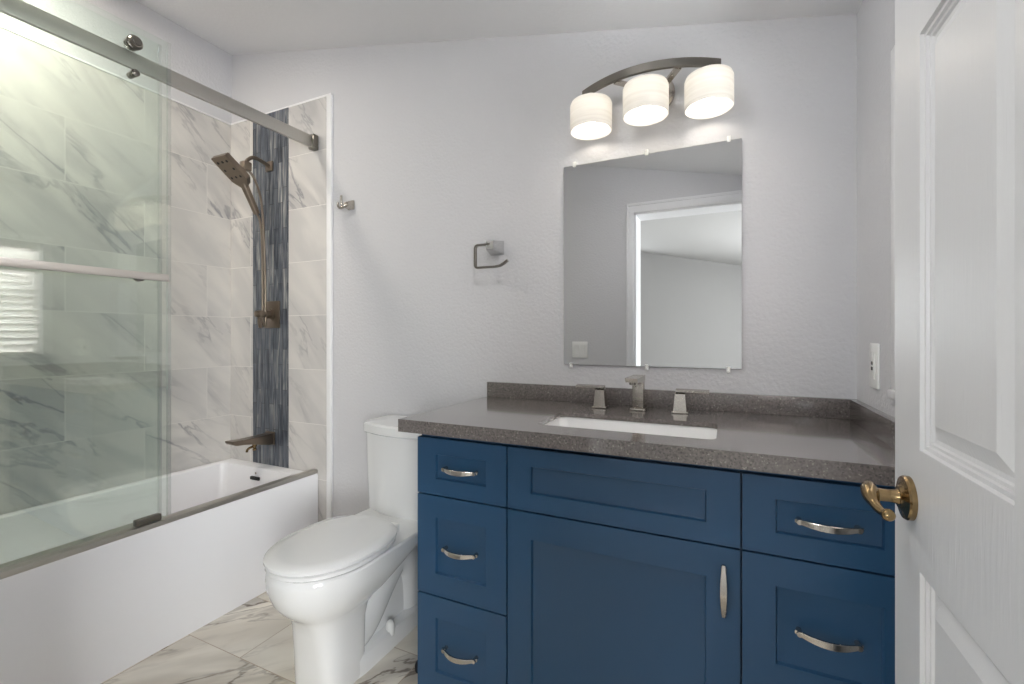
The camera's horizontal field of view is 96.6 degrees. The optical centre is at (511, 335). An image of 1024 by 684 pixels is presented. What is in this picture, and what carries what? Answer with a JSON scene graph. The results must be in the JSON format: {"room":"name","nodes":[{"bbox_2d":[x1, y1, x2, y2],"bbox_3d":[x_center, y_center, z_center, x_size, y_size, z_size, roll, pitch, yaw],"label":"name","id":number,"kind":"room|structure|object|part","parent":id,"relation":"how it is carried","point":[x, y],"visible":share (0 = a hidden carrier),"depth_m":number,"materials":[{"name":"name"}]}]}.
{"room":"bathroom","nodes":[
{"label":"bathroom","id":0,"kind":"room"},
{"bbox_2d":[0,0,231,514],"bbox_3d":[-1.966,-0.254,1.821,0.114,2.749,1.670,0,0,25],"label":"wall","id":1,"kind":"structure","parent":0,"point":[106,382],"depth_m":2.04,"materials":[{"name":"paint"}]},
{"bbox_3d":[-1.901,-1.179,1.841,0.014,0.010,1.552,0,0,25],"label":"edge trim","id":2,"kind":"part","parent":1,"relation":"part of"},
{"bbox_2d":[100,592,417,683],"bbox_3d":[-0.611,1.150,1.241,3.061,0.060,1.770,0,0,25],"label":"floor","id":3,"kind":"structure","parent":0,"point":[251,643],"depth_m":1.59,"materials":[{"name":"tile"}]},
{"bbox_2d":[0,458,317,683],"bbox_3d":[-1.590,0.899,1.696,0.669,0.441,1.552,0,0,25],"label":"bathtub","id":4,"kind":"object","parent":3,"relation":"on","point":[89,616],"visible":0.97,"depth_m":1.70,"materials":[{"name":"white ceramic"}]},
{"bbox_2d":[0,469,317,579],"bbox_3d":[-1.332,0.658,1.575,0.092,0.042,1.552,0,0,25],"label":"track","id":5,"kind":"object","parent":4,"relation":"on","point":[23,564],"visible":1,"depth_m":1.54,"materials":[{"name":"silver metal"}]},
{"bbox_2d":[263,415,421,683],"bbox_3d":[-0.526,0.733,1.650,0.392,0.775,0.741,0,0,25],"label":"toilet","id":6,"kind":"object","parent":3,"relation":"on","point":[346,585],"visible":0.82,"depth_m":1.49,"materials":[{"name":"white ceramic"}]},
{"bbox_3d":[-0.594,0.679,1.504,0.342,0.022,0.419,0,0,25],"label":"lid","id":7,"kind":"part","parent":6,"relation":"part of","materials":[{"name":"white plastic"}]},
{"bbox_3d":[-0.594,0.701,1.504,0.336,0.016,0.409,0,0,25],"label":"seat","id":8,"kind":"part","parent":6,"relation":"part of","materials":[{"name":"white plastic"}]},
{"bbox_3d":[-0.415,0.573,1.885,0.376,0.350,0.214,0,0,25],"label":"tank","id":9,"kind":"part","parent":6,"relation":"part of","materials":[{"name":"white ceramic"}]},
{"bbox_3d":[-0.417,0.375,1.882,0.392,0.046,0.229,0,0,25],"label":"tank lid","id":10,"kind":"part","parent":6,"relation":"part of","materials":[{"name":"white ceramic"}]},
{"bbox_2d":[415,660,417,672],"bbox_3d":[-0.308,1.103,1.530,0.036,0.035,0.036,0,0,25],"label":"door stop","id":11,"kind":"object","parent":3,"relation":"on","point":[416,663],"visible":0.28,"depth_m":1.52,"materials":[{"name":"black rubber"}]},
{"bbox_2d":[418,434,894,683],"bbox_3d":[0.359,0.694,1.335,1.173,0.852,0.570,0,0,25],"label":"vanity cabinet","id":12,"kind":"object","parent":3,"relation":"on","point":[537,565],"visible":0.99,"depth_m":1.09,"materials":[{"name":"blue paint"}]},
{"bbox_3d":[-0.152,0.901,1.282,0.116,0.014,0.039,0,0,25],"label":"handle","id":13,"kind":"part","parent":12,"relation":"part of","materials":[{"name":"silver metal"}]},
{"bbox_3d":[-0.152,0.612,1.282,0.116,0.014,0.039,0,0,25],"label":"handle","id":14,"kind":"part","parent":12,"relation":"part of","materials":[{"name":"silver metal"}]},
{"bbox_3d":[-0.152,0.382,1.282,0.116,0.014,0.039,0,0,25],"label":"handle","id":15,"kind":"part","parent":12,"relation":"part of","materials":[{"name":"silver metal"}]},
{"bbox_3d":[-0.144,0.899,1.300,0.292,0.282,0.019,0,0,25],"label":"drawer","id":16,"kind":"part","parent":12,"relation":"part of","materials":[{"name":"blue paint"}]},
{"bbox_3d":[-0.144,0.610,1.300,0.292,0.288,0.019,0,0,25],"label":"drawer","id":17,"kind":"part","parent":12,"relation":"part of","materials":[{"name":"blue paint"}]},
{"bbox_3d":[-0.144,0.380,1.300,0.292,0.164,0.019,0,0,25],"label":"drawer","id":18,"kind":"part","parent":12,"relation":"part of","materials":[{"name":"blue paint"}]},
{"bbox_3d":[0.246,0.380,1.118,0.560,0.164,0.019,0,0,25],"label":"false drawer","id":19,"kind":"part","parent":12,"relation":"part of","materials":[{"name":"blue paint"}]},
{"bbox_3d":[0.246,0.753,1.118,0.560,0.574,0.019,0,0,25],"label":"cabinet door","id":20,"kind":"part","parent":12,"relation":"part of","materials":[{"name":"blue paint"}]},
{"bbox_2d":[398,382,894,486],"bbox_3d":[0.340,0.234,1.346,1.226,0.096,0.572,0,0,25],"label":"countertop","id":21,"kind":"structure","parent":12,"relation":"on","point":[851,440],"depth_m":1.22,"materials":[{"name":"stone"}]},
{"bbox_2d":[544,417,716,438],"bbox_3d":[0.320,0.332,1.272,0.504,0.146,0.268,0,0,25],"label":"sink basin","id":22,"kind":"object","parent":21,"relation":"in","point":[587,423],"visible":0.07,"depth_m":1.37,"materials":[{"name":"white ceramic"}]},
{"bbox_2d":[575,375,708,413],"bbox_3d":[0.397,0.187,1.460,0.428,0.116,0.160,0,0,25],"label":"faucet","id":23,"kind":"object","parent":21,"relation":"on","point":[637,382],"visible":1,"depth_m":1.49,"materials":[{"name":"silver metal"}]},
{"bbox_3d":[0.276,0.207,1.577,0.110,0.076,0.050,0,0,25],"label":"lever handle","id":24,"kind":"part","parent":23,"relation":"part of","materials":[{"name":"silver metal"}]},
{"bbox_3d":[0.396,0.187,1.460,0.050,0.116,0.160,0,0,25],"label":"spout","id":25,"kind":"part","parent":23,"relation":"part of","materials":[{"name":"silver metal"}]},
{"bbox_3d":[0.564,0.207,1.442,0.110,0.076,0.050,0,0,25],"label":"lever handle","id":26,"kind":"part","parent":23,"relation":"part of","materials":[{"name":"silver metal"}]},
{"bbox_3d":[0.461,0.557,0.994,0.014,0.113,0.040,0,0,25],"label":"handle","id":27,"kind":"part","parent":12,"relation":"part of","materials":[{"name":"silver metal"}]},
{"bbox_3d":[0.644,0.610,0.931,0.310,0.288,0.019,0,0,25],"label":"drawer","id":28,"kind":"part","parent":12,"relation":"part of","materials":[{"name":"blue paint"}]},
{"bbox_3d":[0.644,0.380,0.931,0.310,0.164,0.019,0,0,25],"label":"drawer","id":29,"kind":"part","parent":12,"relation":"part of","materials":[{"name":"blue paint"}]},
{"bbox_3d":[0.635,0.612,0.913,0.116,0.014,0.039,0,0,25],"label":"handle","id":30,"kind":"part","parent":12,"relation":"part of","materials":[{"name":"silver metal"}]},
{"bbox_3d":[0.635,0.382,0.913,0.116,0.014,0.039,0,0,25],"label":"handle","id":31,"kind":"part","parent":12,"relation":"part of","materials":[{"name":"silver metal"}]},
{"bbox_2d":[136,0,861,54],"bbox_3d":[-0.602,-1.311,1.237,3.081,0.775,1.770,0,0,25],"label":"ceiling","id":32,"kind":"structure","parent":0,"point":[236,27],"depth_m":1.82,"materials":[{"name":"paint"}]},
{"bbox_2d":[231,14,856,521],"bbox_3d":[-0.251,-0.254,1.986,3.081,2.749,0.116,0,0,25],"label":"wall","id":33,"kind":"structure","parent":0,"point":[441,150],"depth_m":1.91,"materials":[{"name":"paint"}]},
{"bbox_2d":[0,0,317,150],"bbox_3d":[-1.321,-0.954,1.570,0.038,0.072,1.552,0,0,27],"label":"shower rail","id":34,"kind":"object","parent":33,"relation":"attached to","point":[20,10],"visible":1,"depth_m":1.60,"materials":[{"name":"silver metal"}]},
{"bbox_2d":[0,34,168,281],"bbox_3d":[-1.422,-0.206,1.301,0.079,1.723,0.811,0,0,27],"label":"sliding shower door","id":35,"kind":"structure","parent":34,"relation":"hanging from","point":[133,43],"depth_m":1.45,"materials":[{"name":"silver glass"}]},
{"bbox_2d":[211,152,272,326],"bbox_3d":[-1.331,-0.481,2.278,0.108,0.873,0.272,0,0,25],"label":"shower","id":36,"kind":"object","parent":33,"relation":"attached to","point":[237,173],"visible":0.98,"depth_m":2.29,"materials":[{"name":"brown metal"}]},
{"bbox_3d":[-1.305,-0.889,2.335,0.019,0.056,0.138,0,0,25],"label":"shower arm","id":37,"kind":"part","parent":36,"relation":"part of","materials":[{"name":"brown metal"}]},
{"bbox_2d":[225,431,274,451],"bbox_3d":[-1.315,0.542,2.296,0.068,0.081,0.226,0,0,25],"label":"tub spout","id":38,"kind":"object","parent":33,"relation":"attached to","point":[267,438],"visible":1,"depth_m":2.30,"materials":[{"name":"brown metal"}]},
{"bbox_3d":[-1.317,0.536,2.292,0.060,0.058,0.216,0,0,25],"label":"spout","id":39,"kind":"part","parent":38,"relation":"part of","materials":[{"name":"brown metal"}]},
{"bbox_2d":[254,301,279,327],"bbox_3d":[-1.275,-0.112,2.347,0.112,0.141,0.100,0,0,25],"label":"shower valve","id":40,"kind":"object","parent":33,"relation":"attached to","point":[272,314],"visible":0.96,"depth_m":2.37,"materials":[{"name":"brown metal"}]},
{"bbox_3d":[-1.286,-0.086,2.322,0.036,0.089,0.046,0,0,25],"label":"lever","id":41,"kind":"part","parent":40,"relation":"part of","materials":[{"name":"brown metal"}]},
{"bbox_3d":[-1.269,-0.112,2.359,0.060,0.060,0.059,0,0,25],"label":"stem","id":42,"kind":"part","parent":40,"relation":"part of","materials":[{"name":"brown metal"}]},
{"bbox_3d":[-1.240,-0.028,2.396,0.741,2.296,0.013,0,0,25],"label":"tile panel","id":43,"kind":"part","parent":33,"relation":"part of","materials":[{"name":"tile"}]},
{"bbox_3d":[-1.227,-0.032,2.388,0.772,2.304,0.016,0,0,25],"label":"edge trim","id":44,"kind":"part","parent":33,"relation":"part of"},
{"bbox_2d":[337,195,354,209],"bbox_3d":[-0.788,-0.631,2.161,0.078,0.060,0.043,0,0,-27],"label":"robe hook","id":45,"kind":"object","parent":33,"relation":"attached to","point":[350,205],"visible":1,"depth_m":2.15,"materials":[{"name":"silver metal"}]},
{"bbox_2d":[474,240,508,268],"bbox_3d":[-0.072,-0.325,1.819,0.151,0.115,0.066,0,0,25],"label":"towel ring","id":46,"kind":"object","parent":33,"relation":"attached to","point":[494,248],"visible":1,"depth_m":1.81,"materials":[{"name":"silver metal"}]},
{"bbox_3d":[-0.073,-0.355,1.820,0.060,0.056,0.065,0,0,25],"label":"post","id":47,"kind":"part","parent":46,"relation":"part of","materials":[{"name":"silver metal"}]},
{"bbox_2d":[570,57,733,139],"bbox_3d":[0.444,-0.804,1.506,0.522,0.181,0.195,0,0,25],"label":"vanity light","id":48,"kind":"object","parent":33,"relation":"attached to","point":[709,89],"visible":1,"depth_m":1.47,"materials":[{"name":"white glass"}]},
{"bbox_3d":[0.276,-0.766,1.593,0.144,0.104,0.144,0,0,25],"label":"lamp shade","id":49,"kind":"part","parent":48,"relation":"part of","materials":[{"name":"white glass"}]},
{"bbox_3d":[0.434,-0.773,1.483,0.046,0.074,0.046,0,0,25],"label":"bulb","id":50,"kind":"part","parent":48,"relation":"part of","materials":[{"name":"white glass"}]},
{"bbox_3d":[0.434,-0.766,1.483,0.144,0.104,0.144,0,0,25],"label":"lamp shade","id":51,"kind":"part","parent":48,"relation":"part of","materials":[{"name":"white glass"}]},
{"bbox_3d":[0.500,-0.835,1.576,0.120,0.120,0.022,0,0,25],"label":"wall plate","id":52,"kind":"part","parent":48,"relation":"part of","materials":[{"name":"silver metal"}]},
{"bbox_3d":[0.618,-0.766,1.433,0.144,0.104,0.144,0,0,25],"label":"lamp shade","id":53,"kind":"part","parent":48,"relation":"part of","materials":[{"name":"white glass"}]},
{"bbox_3d":[0.618,-0.773,1.433,0.046,0.074,0.046,0,0,25],"label":"bulb","id":54,"kind":"part","parent":48,"relation":"part of","materials":[{"name":"white glass"}]},
{"bbox_2d":[564,135,741,372],"bbox_3d":[0.468,-0.266,1.595,0.600,0.771,0.013,0,0,25],"label":"mirror","id":55,"kind":"object","parent":33,"relation":"attached to","point":[653,241],"visible":1,"depth_m":1.58,"materials":[{"name":"white mirror"}]},
{"bbox_2d":[487,382,856,419],"bbox_3d":[0.457,0.215,1.596,1.226,0.059,0.020,0,0,25],"label":"backsplash","id":56,"kind":"structure","parent":33,"relation":"attached to","point":[819,407],"depth_m":1.51,"materials":[{"name":"stone"}]},
{"bbox_2d":[857,0,894,417],"bbox_3d":[0.718,0.070,0.564,0.120,2.100,1.670,0,0,25],"label":"wall","id":57,"kind":"structure","parent":0,"point":[875,18],"depth_m":1.20,"materials":[{"name":"paint"}]},
{"bbox_2d":[869,343,879,389],"bbox_3d":[0.934,0.077,1.177,0.009,0.116,0.072,0,0,25],"label":"wall outlet","id":58,"kind":"object","parent":57,"relation":"attached to","point":[874,348],"visible":1,"depth_m":1.16,"materials":[{"name":"white plastic"}]},
{"bbox_2d":[870,352,874,378],"bbox_3d":[0.932,0.077,1.178,0.004,0.068,0.033,0,0,25],"label":"receptacle","id":59,"kind":"object","parent":58,"relation":"attached to","point":[872,354],"depth_m":1.17,"materials":[{"name":"white plastic"}]},
{"bbox_2d":[887,45,894,406],"bbox_3d":[0.772,-0.243,0.710,0.130,0.803,0.670,0,0,25],"label":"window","id":60,"kind":"structure","parent":57,"relation":"in","point":[890,392],"depth_m":1.02,"materials":[{"name":"paint"}]},
{"bbox_3d":[0.766,0.139,0.712,0.118,0.038,0.670,0,0,25],"label":"sill","id":61,"kind":"part","parent":60,"relation":"part of","materials":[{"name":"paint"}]},
{"bbox_3d":[0.722,-0.247,0.730,0.013,0.795,0.665,0,0,25],"label":"casing","id":62,"kind":"part","parent":60,"relation":"part of","materials":[{"name":"paint"}]},
{"bbox_3d":[-0.964,-0.243,0.487,2.861,2.727,0.105,0,0,25],"label":"wall","id":63,"kind":"structure","parent":0,"visible":0},
{"bbox_2d":[860,0,1023,683],"bbox_3d":[0.418,0.137,0.356,0.094,1.943,0.800,0,0,25],"label":"door","id":64,"kind":"structure","parent":63,"relation":"in","point":[957,496],"depth_m":0.53,"materials":[{"name":"white"}]},
{"bbox_3d":[0.529,0.234,0.648,0.047,0.033,0.092,0,0,25],"label":"lever","id":65,"kind":"part","parent":64,"relation":"part of","materials":[{"name":"gold metal"}]}
]}

